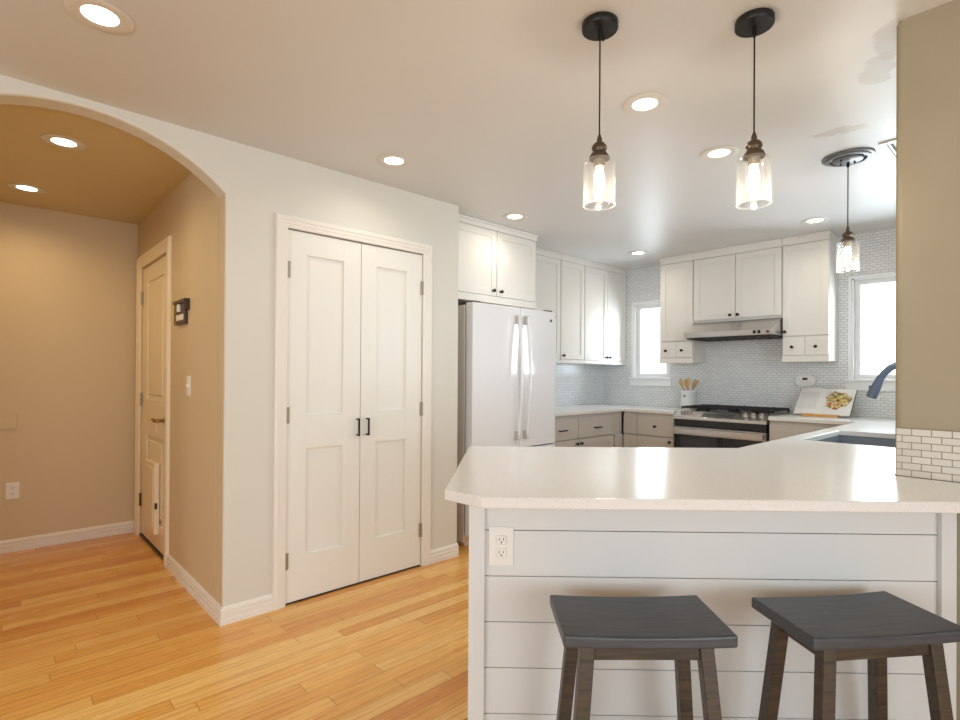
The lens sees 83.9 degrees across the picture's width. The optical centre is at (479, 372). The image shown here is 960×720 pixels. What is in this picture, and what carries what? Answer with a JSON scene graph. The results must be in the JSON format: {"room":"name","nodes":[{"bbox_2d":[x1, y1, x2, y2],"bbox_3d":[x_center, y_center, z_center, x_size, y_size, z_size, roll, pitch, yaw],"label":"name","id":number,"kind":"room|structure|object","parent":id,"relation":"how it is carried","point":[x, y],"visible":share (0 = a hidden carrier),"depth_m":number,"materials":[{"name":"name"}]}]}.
{"room":"kitchen","nodes":[
{"label":"kitchen","id":0,"kind":"room"},
{"bbox_2d":[0,202,137,540],"bbox_3d":[-3.292,0.040,3.861,1.604,2.454,0.120,1,0,-43],"label":"wall","id":1,"kind":"structure","parent":0,"point":[68,281],"depth_m":3.97,"materials":[{"name":"beige paint"}]},
{"bbox_2d":[0,415,16,428],"bbox_3d":[-3.387,0.348,3.685,0.292,0.098,0.010,1,0,-43],"label":"wall plate","id":2,"kind":"object","parent":1,"relation":"attached to","point":[6,421],"visible":1,"depth_m":3.75,"materials":[{"name":"beige paint"}]},
{"bbox_2d":[6,482,18,499],"bbox_3d":[-3.298,0.836,3.769,0.072,0.116,0.008,1,0,-43],"label":"wall outlet","id":3,"kind":"object","parent":1,"relation":"attached to","point":[12,489],"visible":1,"depth_m":3.77,"materials":[{"name":"white plastic"}]},
{"bbox_2d":[0,520,133,553],"bbox_3d":[-3.186,1.223,3.868,1.177,0.088,0.016,1,0,-43],"label":"baseboard","id":4,"kind":"structure","parent":1,"relation":"attached to","point":[37,541],"depth_m":3.96,"materials":[{"name":"white paint"}]},
{"bbox_2d":[138,173,218,599],"bbox_3d":[-2.019,0.046,3.575,0.120,2.454,2.028,1,0,-43],"label":"wall","id":5,"kind":"structure","parent":0,"point":[189,214],"depth_m":3.12,"materials":[{"name":"beige paint"}]},
{"bbox_2d":[139,255,165,559],"bbox_3d":[-2.356,0.235,3.886,0.172,2.076,0.850,1,0,-43],"label":"door","id":6,"kind":"structure","parent":5,"relation":"in","point":[153,296],"depth_m":3.85,"materials":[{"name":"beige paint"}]},
{"bbox_2d":[134,235,171,566],"bbox_3d":[-2.376,0.189,3.857,0.020,2.167,1.004,1,0,-43],"label":"door frame","id":7,"kind":"structure","parent":5,"relation":"attached to","point":[164,246],"depth_m":3.57,"materials":[{"name":"beige paint"}]},
{"bbox_2d":[173,298,189,325],"bbox_3d":[-1.838,-0.365,3.271,0.034,0.147,0.311,1,0,-43],"label":"key rack","id":8,"kind":"object","parent":5,"relation":"attached to","point":[181,307],"visible":1,"depth_m":3.23,"materials":[{"name":"brown wood"}]},
{"bbox_2d":[173,298,189,309],"bbox_3d":[-1.823,-0.405,3.258,0.030,0.067,0.270,1,0,-43],"label":"shelf","id":9,"kind":"object","parent":8,"relation":"attached to","point":[182,304],"depth_m":3.21,"materials":[{"name":"brown wood"}]},
{"bbox_2d":[186,376,190,395],"bbox_3d":[-1.732,0.081,3.165,0.016,0.118,0.075,1,0,-43],"label":"light switch","id":10,"kind":"object","parent":5,"relation":"attached to","point":[188,385],"visible":1,"depth_m":3.16,"materials":[{"name":"white plastic"}]},
{"bbox_2d":[166,554,273,626],"bbox_3d":[-1.574,1.230,3.167,0.269,0.088,1.094,1,0,-43],"label":"baseboard","id":11,"kind":"structure","parent":5,"relation":"attached to","point":[229,614],"depth_m":2.82,"materials":[{"name":"white paint"}]},
{"bbox_2d":[0,75,458,606],"bbox_3d":[-2.556,0.034,1.616,6.439,2.454,0.120,1,0,-43],"label":"wall","id":12,"kind":"structure","parent":0,"point":[250,184],"depth_m":2.82,"materials":[{"name":"beige paint"}]},
{"bbox_2d":[285,229,360,603],"bbox_3d":[-0.900,0.243,3.071,0.474,2.050,0.069,1,0,-43],"label":"door","id":13,"kind":"structure","parent":12,"relation":"in","point":[323,419],"depth_m":3.08,"materials":[{"name":"white paint"}]},
{"bbox_2d":[272,212,431,610],"bbox_3d":[-0.715,0.213,3.222,1.052,2.133,0.020,1,0,-43],"label":"door frame","id":14,"kind":"structure","parent":12,"relation":"attached to","point":[283,222],"depth_m":2.91,"materials":[{"name":"white paint"}]},
{"bbox_2d":[285,565,419,605],"bbox_3d":[-0.767,1.278,3.266,0.914,0.004,0.108,1,0,-43],"label":"trim","id":15,"kind":"structure","parent":12,"relation":"attached to","point":[416,565],"depth_m":3.19,"materials":[{"name":"wood"}]},
{"bbox_2d":[359,244,423,581],"bbox_3d":[-0.549,0.247,3.396,0.474,2.050,0.069,1,0,-43],"label":"door","id":16,"kind":"structure","parent":12,"relation":"in","point":[392,285],"depth_m":3.39,"materials":[{"name":"white paint"}]},
{"bbox_2d":[430,543,458,563],"bbox_3d":[-0.244,1.241,3.661,0.249,0.088,0.016,1,0,-43],"label":"baseboard","id":17,"kind":"structure","parent":12,"relation":"attached to","point":[449,551],"depth_m":3.65,"materials":[{"name":"white paint"}]},
{"bbox_2d":[0,532,468,719],"bbox_3d":[0.308,1.326,0.831,9.600,0.100,9.800,1,0,-43],"label":"floor","id":18,"kind":"structure","parent":0,"point":[96,628],"depth_m":2.48,"materials":[{"name":"brown wood"}]},
{"bbox_2d":[457,300,555,545],"bbox_3d":[0.086,0.384,4.403,0.944,1.812,0.782,1,0,-43],"label":"refrigerator","id":19,"kind":"object","parent":18,"relation":"on","point":[506,354],"visible":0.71,"depth_m":4.07,"materials":[{"name":"white metal"}]},
{"bbox_2d":[552,412,613,446],"bbox_3d":[0.751,0.840,5.112,0.935,0.914,0.687,1,0,-43],"label":"base cabinet","id":20,"kind":"object","parent":18,"relation":"on","point":[595,429],"visible":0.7,"depth_m":4.89,"materials":[{"name":"beige paint"}]},
{"bbox_2d":[555,403,686,415],"bbox_3d":[1.203,0.370,5.182,1.746,0.030,1.195,1,0,-43],"label":"countertop","id":21,"kind":"structure","parent":20,"relation":"on","point":[565,410],"depth_m":5.21,"materials":[{"name":"stone"}]},
{"bbox_2d":[680,390,696,408],"bbox_3d":[2.075,0.271,5.318,0.158,0.182,0.158,1,0,-43],"label":"utensil crock","id":22,"kind":"object","parent":21,"relation":"on","point":[687,397],"visible":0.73,"depth_m":5.26,"materials":[{"name":"white ceramic"}]},
{"bbox_2d":[612,411,622,446],"bbox_3d":[1.145,0.845,5.500,0.166,0.914,0.653,1,0,-43],"label":"base cabinet","id":23,"kind":"object","parent":18,"relation":"on","point":[618,436],"visible":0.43,"depth_m":5.27,"materials":[{"name":"beige paint"}]},
{"bbox_2d":[550,595,737,719],"bbox_3d":[0.421,0.966,1.445,0.436,0.627,0.284,0,0,-1],"label":"stool","id":24,"kind":"object","parent":18,"relation":"on","point":[680,629],"visible":1,"depth_m":1.37,"materials":[{"name":"grey wood"}]},
{"bbox_2d":[623,411,676,447],"bbox_3d":[1.821,0.848,5.308,0.663,0.914,0.540,1,0,-43],"label":"base cabinet","id":25,"kind":"object","parent":18,"relation":"on","point":[641,429],"visible":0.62,"depth_m":5.10,"materials":[{"name":"beige paint"}]},
{"bbox_2d":[468,506,956,719],"bbox_3d":[0.838,0.828,2.095,1.736,0.914,0.878,0,0,1],"label":"base cabinet","id":26,"kind":"object","parent":18,"relation":"on","point":[726,559],"visible":0.58,"depth_m":1.68,"materials":[{"name":"white paint"}]},
{"bbox_2d":[489,527,513,565],"bbox_3d":[0.067,0.549,1.684,0.078,0.122,0.008,0,0,1],"label":"wall outlet","id":27,"kind":"object","parent":26,"relation":"attached to","point":[501,539],"visible":1,"depth_m":1.68,"materials":[{"name":"white plastic"}]},
{"bbox_2d":[496,548,506,557],"bbox_3d":[0.067,0.569,1.683,0.033,0.029,0.004,0,0,1],"label":"socket","id":28,"kind":"object","parent":27,"relation":"attached to","point":[500,552],"depth_m":1.68,"materials":[{"name":"white plastic"}]},
{"bbox_2d":[496,535,506,544],"bbox_3d":[0.067,0.529,1.683,0.033,0.029,0.004,0,0,1],"label":"socket","id":29,"kind":"object","parent":27,"relation":"attached to","point":[500,539],"depth_m":1.68,"materials":[{"name":"white plastic"}]},
{"bbox_2d":[445,413,959,512],"bbox_3d":[1.721,0.363,2.723,4.323,0.030,1.965,1,0,-43],"label":"countertop","id":30,"kind":"structure","parent":26,"relation":"on","point":[802,472],"depth_m":1.69,"materials":[{"name":"stone"}]},
{"bbox_2d":[802,413,838,417],"bbox_3d":[2.832,0.266,4.403,0.243,0.192,0.250,1,0,-43],"label":"easel","id":31,"kind":"object","parent":30,"relation":"on","point":[803,414],"visible":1,"depth_m":4.31,"materials":[{"name":"brown wood"}]},
{"bbox_2d":[793,388,857,416],"bbox_3d":[2.848,0.242,4.418,0.235,0.219,0.410,1,0,-43],"label":"cookbook","id":32,"kind":"object","parent":31,"relation":"on","point":[839,402],"visible":1,"depth_m":4.40,"materials":[{"name":"paper"}]},
{"bbox_2d":[826,391,852,409],"bbox_3d":[2.918,0.231,4.347,0.186,0.002,0.212,0,42,47],"label":"photo","id":33,"kind":"object","parent":32,"relation":"attached to","point":[836,400],"depth_m":4.35},
{"bbox_2d":[819,435,894,447],"bbox_3d":[2.068,0.482,2.844,0.763,0.202,0.458,1,0,-43],"label":"sink","id":34,"kind":"object","parent":30,"relation":"in","point":[871,441],"visible":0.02,"depth_m":3.16,"materials":[{"name":"grey metal"}]},
{"bbox_2d":[866,362,895,398],"bbox_3d":[2.200,0.143,2.757,0.131,0.416,0.330,1,0,-43],"label":"kitchen faucet","id":35,"kind":"object","parent":30,"relation":"on","point":[874,389],"visible":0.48,"depth_m":2.80,"materials":[{"name":"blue metal"}]},
{"bbox_2d":[672,404,792,447],"bbox_3d":[2.261,0.809,4.802,0.700,0.993,0.792,1,0,-43],"label":"gas range","id":36,"kind":"object","parent":18,"relation":"on","point":[707,425],"visible":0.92,"depth_m":4.62,"materials":[{"name":"silver metal"}]},
{"bbox_2d":[685,409,792,415],"bbox_3d":[2.308,0.363,4.845,0.580,0.014,0.786,1,0,-43],"label":"cooktop","id":37,"kind":"object","parent":36,"relation":"in","point":[701,411],"depth_m":4.70,"materials":[{"name":"black metal"}]},
{"bbox_2d":[769,420,840,440],"bbox_3d":[2.754,0.849,4.296,0.666,0.914,0.605,1,0,-43],"label":"base cabinet","id":38,"kind":"object","parent":18,"relation":"on","point":[777,429],"visible":0.02,"depth_m":4.20,"materials":[{"name":"beige paint"}]},
{"bbox_2d":[752,591,959,719],"bbox_3d":[1.019,0.970,1.461,0.436,0.627,0.284,0,0,-7],"label":"stool","id":39,"kind":"object","parent":18,"relation":"on","point":[875,627],"visible":1,"depth_m":1.40,"materials":[{"name":"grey wood"}]},
{"bbox_2d":[0,0,951,269],"bbox_3d":[0.324,-1.228,0.842,9.600,0.100,9.800,1,0,-43],"label":"ceiling","id":40,"kind":"structure","parent":0,"point":[493,105],"depth_m":2.35,"materials":[{"name":"paint"}]},
{"bbox_2d":[7,183,45,193],"bbox_3d":[-2.920,-1.184,3.443,0.190,0.006,0.190,1,0,-43],"label":"recessed light","id":41,"kind":"object","parent":40,"relation":"in","point":[27,188],"visible":1,"depth_m":3.44,"materials":[{"name":"beige"}]},
{"bbox_2d":[40,134,86,149],"bbox_3d":[-2.142,-1.182,2.750,0.190,0.006,0.190,1,0,-43],"label":"recessed light","id":42,"kind":"object","parent":40,"relation":"in","point":[60,141],"visible":1,"depth_m":2.75,"materials":[{"name":"beige"}]},
{"bbox_2d":[64,0,133,33],"bbox_3d":[-1.260,-1.181,1.771,0.190,0.006,0.190,1,0,-43],"label":"recessed light","id":43,"kind":"object","parent":40,"relation":"in","point":[100,15],"visible":1,"depth_m":1.77,"materials":[{"name":"beige"}]},
{"bbox_2d":[377,154,410,167],"bbox_3d":[-0.477,-1.171,2.963,0.190,0.006,0.190,1,0,-43],"label":"recessed light","id":44,"kind":"object","parent":40,"relation":"in","point":[388,160],"visible":1,"depth_m":2.96,"materials":[{"name":"beige"}]},
{"bbox_2d":[502,213,527,220],"bbox_3d":[0.261,-1.161,3.996,0.190,0.006,0.190,1,0,-43],"label":"recessed light","id":45,"kind":"object","parent":40,"relation":"in","point":[510,216],"visible":1,"depth_m":3.99,"materials":[{"name":"beige"}]},
{"bbox_2d":[582,11,617,210],"bbox_3d":[0.402,-0.866,1.794,0.120,0.614,0.120,1,0,-43],"label":"pendant light","id":46,"kind":"object","parent":40,"relation":"hanging from","point":[598,26],"visible":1,"depth_m":1.78,"materials":[{"name":"black metal"}]},
{"bbox_2d":[589,134,609,162],"bbox_3d":[0.402,-0.757,1.794,0.070,0.084,0.068,1,0,-43],"label":"socket","id":47,"kind":"object","parent":46,"relation":"attached to","point":[599,148],"depth_m":1.78,"materials":[{"name":"brown metal"}]},
{"bbox_2d":[628,251,647,255],"bbox_3d":[1.527,-1.148,5.162,0.190,0.006,0.190,1,0,-43],"label":"recessed light","id":48,"kind":"object","parent":40,"relation":"in","point":[634,253],"visible":1,"depth_m":5.16,"materials":[{"name":"beige"}]},
{"bbox_2d":[622,93,667,114],"bbox_3d":[0.719,-1.166,2.329,0.190,0.006,0.190,1,0,-43],"label":"recessed light","id":49,"kind":"object","parent":40,"relation":"in","point":[646,103],"visible":1,"depth_m":2.32,"materials":[{"name":"beige"}]},
{"bbox_2d":[700,146,738,160],"bbox_3d":[1.269,-1.160,2.836,0.190,0.006,0.190,1,0,-43],"label":"recessed light","id":50,"kind":"object","parent":40,"relation":"in","point":[720,152],"visible":1,"depth_m":2.83,"materials":[{"name":"beige"}]},
{"bbox_2d":[734,8,774,209],"bbox_3d":[0.909,-0.862,1.771,0.120,0.614,0.120,1,0,-43],"label":"pendant light","id":51,"kind":"object","parent":40,"relation":"hanging from","point":[753,23],"visible":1,"depth_m":1.76,"materials":[{"name":"black metal"}]},
{"bbox_2d":[743,132,764,161],"bbox_3d":[0.909,-0.753,1.771,0.070,0.084,0.068,1,0,-43],"label":"socket","id":52,"kind":"object","parent":51,"relation":"attached to","point":[754,152],"depth_m":1.75,"materials":[{"name":"brown metal"}]},
{"bbox_2d":[800,217,829,224],"bbox_3d":[2.540,-1.147,4.051,0.190,0.006,0.190,1,0,-43],"label":"recessed light","id":53,"kind":"object","parent":40,"relation":"in","point":[816,220],"visible":1,"depth_m":4.04,"materials":[{"name":"beige"}]},
{"bbox_2d":[822,148,875,272],"bbox_3d":[1.980,-0.851,2.875,0.240,0.614,0.240,1,0,-43],"label":"pendant light","id":54,"kind":"object","parent":40,"relation":"hanging from","point":[848,157],"visible":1,"depth_m":2.86,"materials":[{"name":"black metal"}]},
{"bbox_2d":[840,226,854,243],"bbox_3d":[1.980,-0.742,2.876,0.070,0.084,0.068,1,0,-43],"label":"socket","id":55,"kind":"object","parent":54,"relation":"attached to","point":[847,236],"depth_m":2.86,"materials":[{"name":"brown metal"}]},
{"bbox_2d":[878,139,895,160],"bbox_3d":[2.209,-1.154,2.720,0.300,0.008,0.240,1,0,-43],"label":"ceiling vent","id":56,"kind":"object","parent":40,"relation":"in","point":[889,147],"visible":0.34,"depth_m":2.75,"materials":[{"name":"white plastic"}]},
{"bbox_2d":[555,363,603,405],"bbox_3d":[-0.126,0.064,4.853,4.395,2.454,0.120,1,0,-43],"label":"wall","id":57,"kind":"structure","parent":0,"point":[575,384],"depth_m":5.89,"materials":[{"name":"tile"}]},
{"bbox_2d":[458,214,537,308],"bbox_3d":[-0.063,-0.851,4.404,0.981,0.625,0.619,1,0,-43],"label":"upper cabinet","id":58,"kind":"object","parent":57,"relation":"attached to","point":[497,263],"visible":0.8,"depth_m":4.20,"materials":[{"name":"white paint"}]},
{"bbox_2d":[533,247,561,362],"bbox_3d":[0.491,-0.625,5.115,0.565,1.065,0.327,1,0,-43],"label":"upper cabinet","id":59,"kind":"object","parent":57,"relation":"attached to","point":[548,263],"visible":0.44,"depth_m":5.10,"materials":[{"name":"white paint"}]},
{"bbox_2d":[560,254,585,363],"bbox_3d":[0.842,-0.621,5.439,0.385,1.065,0.327,1,0,-43],"label":"upper cabinet","id":60,"kind":"object","parent":57,"relation":"attached to","point":[572,268],"visible":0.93,"depth_m":5.34,"materials":[{"name":"white paint"}]},
{"bbox_2d":[584,260,626,364],"bbox_3d":[1.269,-0.617,5.835,0.776,1.065,0.327,1,0,-43],"label":"upper cabinet","id":61,"kind":"object","parent":57,"relation":"attached to","point":[605,285],"visible":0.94,"depth_m":5.71,"materials":[{"name":"white paint"}]},
{"bbox_2d":[604,228,895,433],"bbox_3d":[2.632,0.082,5.018,0.120,2.454,3.380,1,0,-43],"label":"wall","id":62,"kind":"structure","parent":0,"point":[740,372],"depth_m":5.01,"materials":[{"name":"tile"}]},
{"bbox_2d":[629,300,671,385],"bbox_3d":[1.880,-0.311,5.814,0.150,0.917,0.500,1,0,-43],"label":"window","id":63,"kind":"structure","parent":62,"relation":"in","point":[639,379],"depth_m":5.93,"materials":[{"name":"white plastic"}]},
{"bbox_2d":[659,253,705,362],"bbox_3d":[2.025,-0.617,5.362,0.311,1.059,0.352,1,0,-43],"label":"upper cabinet","id":64,"kind":"object","parent":62,"relation":"attached to","point":[676,272],"visible":0.83,"depth_m":5.27,"materials":[{"name":"white paint"}]},
{"bbox_2d":[693,238,782,322],"bbox_3d":[2.412,-0.807,4.946,0.311,0.678,0.781,1,0,-43],"label":"upper cabinet","id":65,"kind":"object","parent":62,"relation":"attached to","point":[740,282],"visible":0.94,"depth_m":4.83,"materials":[{"name":"white paint"}]},
{"bbox_2d":[684,318,782,341],"bbox_3d":[2.346,-0.384,4.885,0.479,0.168,0.774,1,0,-43],"label":"range hood","id":66,"kind":"object","parent":65,"relation":"attached to","point":[770,328],"visible":0.94,"depth_m":4.74,"materials":[{"name":"silver metal"}]},
{"bbox_2d":[795,375,815,386],"bbox_3d":[2.850,0.074,4.675,0.026,0.104,0.160,1,0,-43],"label":"timer","id":67,"kind":"object","parent":62,"relation":"attached to","point":[801,380],"visible":1,"depth_m":4.67,"materials":[{"name":"white plastic"}]},
{"bbox_2d":[782,230,839,361],"bbox_3d":[2.797,-0.616,4.527,0.311,1.059,0.354,1,0,-43],"label":"upper cabinet","id":68,"kind":"object","parent":62,"relation":"attached to","point":[810,277],"visible":1,"depth_m":4.43,"materials":[{"name":"white paint"}]},
{"bbox_2d":[844,271,895,390],"bbox_3d":[3.348,-0.324,4.226,0.150,0.947,0.755,1,0,-43],"label":"window","id":69,"kind":"structure","parent":62,"relation":"in","point":[859,381],"depth_m":4.44,"materials":[{"name":"white plastic"}]},
{"bbox_2d":[897,0,959,719],"bbox_3d":[3.077,0.062,0.027,0.120,2.454,4.864,1,0,-43],"label":"wall","id":70,"kind":"structure","parent":0,"point":[928,354],"depth_m":1.71,"materials":[{"name":"beige paint"}]},
{"bbox_2d":[895,26,897,473],"bbox_3d":[1.431,-0.411,1.821,0.090,1.504,0.006,1,0,-43],"label":"trim","id":71,"kind":"structure","parent":70,"relation":"attached to","point":[897,26],"depth_m":1.79,"materials":[{"name":"beige paint"}]},
{"bbox_2d":[896,428,959,481],"bbox_3d":[1.706,0.262,1.415,0.008,0.157,0.963,1,0,-43],"label":"backsplash","id":72,"kind":"structure","parent":70,"relation":"attached to","point":[920,453],"depth_m":1.71,"materials":[{"name":"tile"}]},
{"label":"outside","id":73,"kind":"structure","parent":0,"visible":0},
{"bbox_3d":[5.850,1.598,9.492,10.500,0.100,18.000,1,0,-43],"label":"ground","id":74,"kind":"structure","parent":73,"visible":0},
{"bbox_2d":[642,308,665,373],"bbox_3d":[4.042,-0.503,11.767,4.900,4.100,5.400,1,0,-43],"label":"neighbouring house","id":75,"kind":"structure","parent":74,"relation":"on","point":[651,364],"depth_m":9.85,"materials":[{"name":"white"}]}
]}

